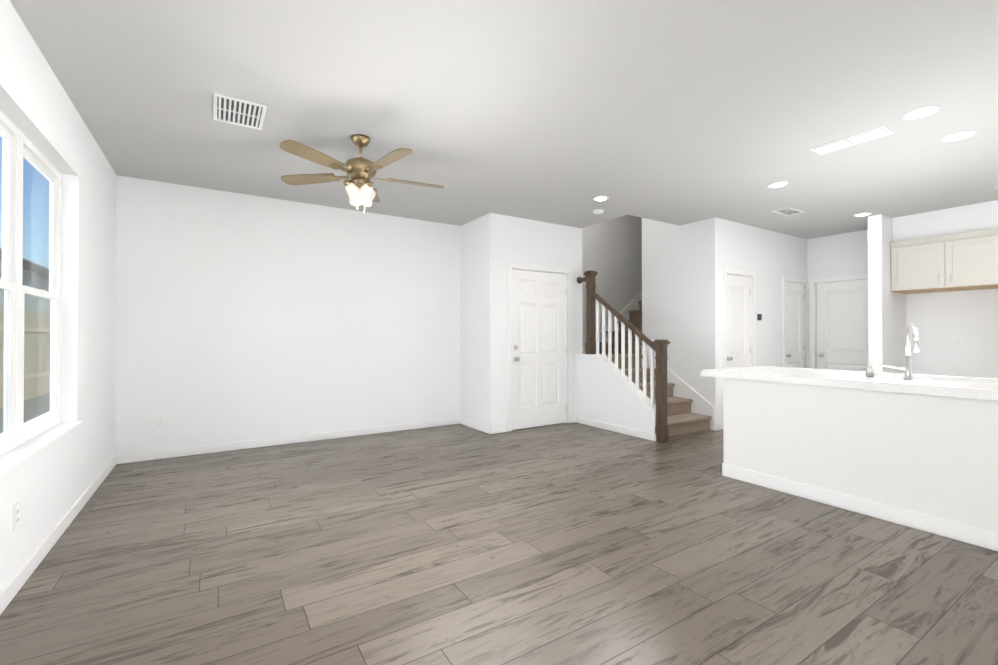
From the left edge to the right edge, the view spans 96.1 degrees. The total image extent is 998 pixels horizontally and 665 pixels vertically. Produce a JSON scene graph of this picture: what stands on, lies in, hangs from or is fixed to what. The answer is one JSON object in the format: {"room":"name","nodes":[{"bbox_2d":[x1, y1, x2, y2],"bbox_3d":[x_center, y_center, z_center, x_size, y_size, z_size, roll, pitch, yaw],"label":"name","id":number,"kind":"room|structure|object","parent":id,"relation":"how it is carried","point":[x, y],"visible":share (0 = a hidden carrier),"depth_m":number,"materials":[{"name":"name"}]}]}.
{"room":"empty living room","nodes":[
{"label":"empty living room","id":0,"kind":"room"},
{"bbox_2d":[0,0,116,591],"bbox_3d":[-1.814,-0.156,1.262,0.125,2.760,7.300,0,0,-32],"label":"wall","id":1,"kind":"structure","parent":0,"point":[47,487],"depth_m":3.04,"materials":[{"name":"white paint"}]},
{"bbox_2d":[13,502,19,530],"bbox_3d":[-2.287,0.870,2.127,0.009,0.115,0.070,0,0,-32],"label":"electrical outlet","id":2,"kind":"object","parent":1,"relation":"attached to","point":[16,515],"visible":0.98,"depth_m":2.12,"materials":[{"name":"white plastic"}]},
{"bbox_2d":[0,110,81,477],"bbox_3d":[-2.517,-0.227,2.397,0.155,1.698,1.526,0,0,-32],"label":"window","id":3,"kind":"structure","parent":1,"relation":"in","point":[21,441],"depth_m":2.41,"materials":[{"name":"white plastic"}]},
{"bbox_2d":[0,454,119,614],"bbox_3d":[-1.763,1.180,1.302,0.013,0.087,6.970,0,0,-32],"label":"baseboard","id":4,"kind":"structure","parent":1,"relation":"attached to","point":[15,584],"depth_m":2.51,"materials":[{"name":"white paint"}]},
{"bbox_2d":[115,175,641,454],"bbox_3d":[0.179,-0.736,6.760,9.120,4.000,0.150,0,0,-32],"label":"wall","id":5,"kind":"structure","parent":0,"point":[242,317],"depth_m":5.02,"materials":[{"name":"white paint"}]},
{"bbox_2d":[156,416,164,428],"bbox_3d":[-3.344,0.887,4.423,0.070,0.115,0.009,0,0,-32],"label":"electrical outlet","id":6,"kind":"object","parent":5,"relation":"attached to","point":[160,420],"visible":1,"depth_m":4.42,"materials":[{"name":"white plastic"}]},
{"bbox_2d":[120,417,459,463],"bbox_3d":[-2.067,1.208,5.226,3.640,0.087,0.013,0,0,-32],"label":"baseboard","id":7,"kind":"structure","parent":5,"relation":"attached to","point":[212,448],"depth_m":4.95,"materials":[{"name":"white paint"}]},
{"bbox_2d":[582,292,641,352],"bbox_3d":[2.118,-0.542,7.885,3.198,1.798,0.019,0,0,-32],"label":"trim","id":8,"kind":"structure","parent":5,"relation":"attached to","point":[634,304],"depth_m":7.95,"materials":[{"name":"white paint"}]},
{"bbox_2d":[0,423,997,664],"bbox_3d":[2.039,1.302,3.691,9.245,0.120,7.300,0,0,-32],"label":"floor","id":9,"kind":"structure","parent":0,"point":[553,544],"depth_m":2.35,"materials":[{"name":"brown wood"}]},
{"bbox_2d":[576,354,655,433],"bbox_3d":[1.489,0.776,5.758,0.138,0.962,1.335,0,0,-32],"label":"wall","id":10,"kind":"structure","parent":9,"relation":"on","point":[607,392],"depth_m":5.78,"materials":[{"name":"white paint"}]},
{"bbox_2d":[572,416,655,440],"bbox_3d":[1.434,1.212,5.717,0.060,0.087,1.345,0,0,-32],"label":"baseboard","id":11,"kind":"structure","parent":10,"relation":"attached to","point":[575,419],"depth_m":5.65,"materials":[{"name":"white paint"}]},
{"bbox_2d":[577,270,669,442],"bbox_3d":[1.520,0.206,5.717,0.134,2.100,1.446,0,0,-32],"label":"stair railing","id":12,"kind":"object","parent":10,"relation":"on","point":[659,347],"visible":0.94,"depth_m":5.54,"materials":[{"name":"brown wood"}]},
{"bbox_2d":[582,300,711,437],"bbox_3d":[2.675,0.063,6.984,3.179,2.405,2.125,0,0,-32],"label":"carpeted stairs","id":13,"kind":"structure","parent":9,"relation":"on","point":[682,419],"depth_m":6.00,"materials":[{"name":"carpet"}]},
{"bbox_2d":[721,378,997,550],"bbox_3d":[3.270,0.810,2.718,0.993,0.850,3.434,0,0,-32],"label":"kitchen island","id":14,"kind":"object","parent":9,"relation":"on","point":[919,451],"depth_m":3.00,"materials":[{"name":"white paint"}]},
{"bbox_2d":[701,366,997,401],"bbox_3d":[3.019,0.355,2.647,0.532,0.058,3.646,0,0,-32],"label":"island countertop","id":15,"kind":"structure","parent":14,"relation":"on","point":[987,391],"depth_m":3.10,"materials":[{"name":"white stone"}]},
{"bbox_2d":[866,366,873,376],"bbox_3d":[2.765,0.289,3.341,0.048,0.082,0.047,0,0,-32],"label":"soap dispenser","id":16,"kind":"object","parent":15,"relation":"on","point":[869,371],"visible":1,"depth_m":3.33,"materials":[{"name":"metal"}]},
{"bbox_2d":[879,323,919,378],"bbox_3d":[2.935,0.131,3.281,0.215,0.397,0.188,0,0,-32],"label":"faucet","id":17,"kind":"object","parent":15,"relation":"on","point":[907,368],"visible":1,"depth_m":3.18,"materials":[{"name":"grey metal"}]},
{"bbox_2d":[10,0,997,238],"bbox_3d":[2.039,-1.578,3.712,9.245,0.160,7.300,0,0,-32],"label":"ceiling","id":18,"kind":"structure","parent":0,"point":[675,112],"depth_m":2.89,"materials":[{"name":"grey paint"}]},
{"bbox_2d":[213,93,266,129],"bbox_3d":[-1.772,-1.497,3.061,0.300,0.011,0.400,0,0,-32],"label":"ceiling vent","id":19,"kind":"object","parent":18,"relation":"in","point":[232,110],"visible":1,"depth_m":3.04,"materials":[{"name":"white metal"}]},
{"bbox_2d":[279,134,444,213],"bbox_3d":[-1.027,-1.206,3.459,1.264,0.588,1.277,0,0,-32],"label":"ceiling fan","id":20,"kind":"object","parent":18,"relation":"hanging from","point":[360,171],"visible":1,"depth_m":3.38,"materials":[{"name":"gold metal"}]},
{"bbox_2d":[593,209,603,213],"bbox_3d":[1.208,-1.467,5.457,0.128,0.036,0.128,0,0,-32],"label":"smoke detector","id":21,"kind":"object","parent":18,"relation":"attached to","point":[598,211],"visible":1,"depth_m":5.42,"materials":[{"name":"white plastic"}]},
{"bbox_2d":[592,196,608,200],"bbox_3d":[1.127,-1.483,4.968,0.188,0.011,0.188,0,0,-32],"label":"recessed light","id":22,"kind":"object","parent":18,"relation":"in","point":[600,198],"visible":1,"depth_m":4.95,"materials":[{"name":"white paint"}]},
{"bbox_2d":[767,181,788,187],"bbox_3d":[2.809,-1.486,4.518,0.188,0.011,0.188,0,0,-32],"label":"recessed light","id":23,"kind":"object","parent":18,"relation":"in","point":[778,184],"visible":0.98,"depth_m":4.50,"materials":[{"name":"white paint"}]},
{"bbox_2d":[772,207,803,215],"bbox_3d":[3.542,-1.479,5.491,0.380,0.011,0.200,0,0,-32],"label":"ceiling vent","id":24,"kind":"object","parent":18,"relation":"in","point":[787,211],"visible":1,"depth_m":5.48,"materials":[{"name":"silver metal"}]},
{"bbox_2d":[810,126,893,154],"bbox_3d":[2.749,-1.494,3.510,0.200,0.010,0.480,0,0,-32],"label":"ceiling light","id":25,"kind":"object","parent":18,"relation":"in","point":[875,133],"visible":1,"depth_m":3.48,"materials":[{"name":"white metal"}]},
{"bbox_2d":[853,212,871,216],"bbox_3d":[4.558,-1.478,5.625,0.188,0.011,0.188,0,0,-32],"label":"recessed light","id":26,"kind":"object","parent":18,"relation":"in","point":[862,214],"visible":0.98,"depth_m":5.60,"materials":[{"name":"white paint"}]},
{"bbox_2d":[902,105,939,119],"bbox_3d":[2.880,-1.497,3.060,0.188,0.011,0.188,0,0,-32],"label":"recessed light","id":27,"kind":"object","parent":18,"relation":"in","point":[921,112],"visible":1,"depth_m":3.04,"materials":[{"name":"white paint"}]},
{"bbox_2d":[892,200,997,241],"bbox_3d":[5.799,-1.330,5.167,0.488,0.315,1.838,0,0,-32],"label":"soffit","id":28,"kind":"structure","parent":18,"relation":"attached to","point":[973,217],"depth_m":5.38,"materials":[{"name":"white paint"}]},
{"bbox_2d":[941,130,975,141],"bbox_3d":[3.504,-1.494,3.420,0.188,0.011,0.188,0,0,-32],"label":"recessed light","id":29,"kind":"object","parent":18,"relation":"in","point":[961,135],"visible":0.98,"depth_m":3.41,"materials":[{"name":"white paint"}]},
{"bbox_2d":[461,213,581,431],"bbox_3d":[0.326,-0.120,6.290,1.530,2.760,0.793,0,0,-32],"label":"wall","id":30,"kind":"structure","parent":0,"point":[493,245],"depth_m":5.81,"materials":[{"name":"white paint"}]},
{"bbox_2d":[460,417,491,433],"bbox_3d":[-0.312,1.213,5.845,0.013,0.087,0.766,0,0,-32],"label":"baseboard","id":31,"kind":"structure","parent":30,"relation":"attached to","point":[480,427],"depth_m":5.80,"materials":[{"name":"white paint"}]},
{"bbox_2d":[508,262,571,431],"bbox_3d":[0.536,0.185,5.993,1.058,2.142,0.170,0,0,-32],"label":"door unit","id":32,"kind":"structure","parent":30,"relation":"in","point":[539,345],"depth_m":5.98,"materials":[{"name":"white paint"}]},
{"bbox_2d":[642,217,720,430],"bbox_3d":[2.515,-0.740,6.286,0.120,4.000,1.170,0,0,-32],"label":"wall","id":33,"kind":"structure","parent":0,"point":[681,283],"depth_m":6.11,"materials":[{"name":"white paint"}]},
{"bbox_2d":[640,345,714,429],"bbox_3d":[2.445,0.723,6.254,0.019,1.072,1.189,0,0,-32],"label":"trim","id":34,"kind":"structure","parent":33,"relation":"attached to","point":[700,404],"depth_m":6.04,"materials":[{"name":"white paint"}]},
{"bbox_2d":[720,218,806,422],"bbox_3d":[3.844,-0.118,6.501,2.360,2.760,0.120,0,0,-32],"label":"wall","id":35,"kind":"structure","parent":0,"point":[770,259],"depth_m":6.42,"materials":[{"name":"white paint"}]},
{"bbox_2d":[723,267,755,367],"bbox_3d":[3.219,0.206,6.074,0.758,2.102,0.170,0,0,-32],"label":"door unit","id":36,"kind":"structure","parent":35,"relation":"in","point":[739,342],"depth_m":6.09,"materials":[{"name":"white paint"}]},
{"bbox_2d":[757,314,761,320],"bbox_3d":[3.660,-0.214,6.301,0.095,0.100,0.022,0,0,-32],"label":"thermostat","id":37,"kind":"object","parent":35,"relation":"attached to","point":[759,317],"visible":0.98,"depth_m":6.28,"materials":[{"name":"grey plastic"}]},
{"bbox_2d":[783,276,807,367],"bbox_3d":[4.520,0.212,6.897,0.758,2.102,0.170,0,0,-32],"label":"door unit","id":38,"kind":"structure","parent":35,"relation":"in","point":[795,322],"depth_m":6.92,"materials":[{"name":"white paint"}]},
{"bbox_2d":[868,214,905,372],"bbox_3d":[5.117,-0.112,5.899,0.848,2.740,0.140,0,0,-32],"label":"wall","id":39,"kind":"structure","parent":0,"point":[886,326],"depth_m":5.70,"materials":[{"name":"white paint"}]},
{"bbox_2d":[807,229,997,378],"bbox_3d":[6.239,-0.128,5.064,0.150,2.760,5.110,0,0,-32],"label":"wall","id":40,"kind":"structure","parent":0,"point":[942,321],"depth_m":5.80,"materials":[{"name":"white paint"}]},
{"bbox_2d":[810,274,868,370],"bbox_3d":[5.182,0.210,6.683,0.200,2.102,0.908,0,0,-32],"label":"door unit","id":41,"kind":"structure","parent":40,"relation":"in","point":[838,322],"depth_m":6.74,"materials":[{"name":"white paint"}]},
{"bbox_2d":[890,228,997,293],"bbox_3d":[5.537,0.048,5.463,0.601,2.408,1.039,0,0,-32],"label":"upper cabinet","id":42,"kind":"object","parent":40,"relation":"attached to","point":[964,261],"visible":1,"depth_m":5.34,"materials":[{"name":"beige paint"}]},
{"bbox_2d":[954,340,961,348],"bbox_3d":[5.778,0.149,5.641,0.009,0.115,0.070,0,0,-32],"label":"electrical outlet","id":43,"kind":"object","parent":40,"relation":"attached to","point":[957,344],"visible":1,"depth_m":5.64,"materials":[{"name":"white plastic"}]},
{"label":"outside","id":44,"kind":"structure","parent":0,"visible":0},
{"bbox_2d":[0,393,49,433],"bbox_3d":[-29.731,1.497,7.837,39.750,0.150,75.000,0,0,-32],"label":"ground","id":45,"kind":"structure","parent":44,"point":[30,402],"depth_m":8.41,"materials":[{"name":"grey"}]},
{"bbox_2d":[0,306,49,408],"bbox_3d":[-9.817,0.471,9.210,0.060,1.920,34.000,0,0,-32],"label":"fence","id":46,"kind":"object","parent":45,"relation":"on","point":[32,347],"depth_m":9.88,"materials":[{"name":"brown wood"}]},
{"bbox_2d":[0,248,50,313],"bbox_3d":[-14.799,-1.199,8.435,8.600,5.250,14.800,0,0,-32],"label":"house","id":47,"kind":"structure","parent":45,"relation":"on","point":[30,273],"depth_m":12.11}
]}

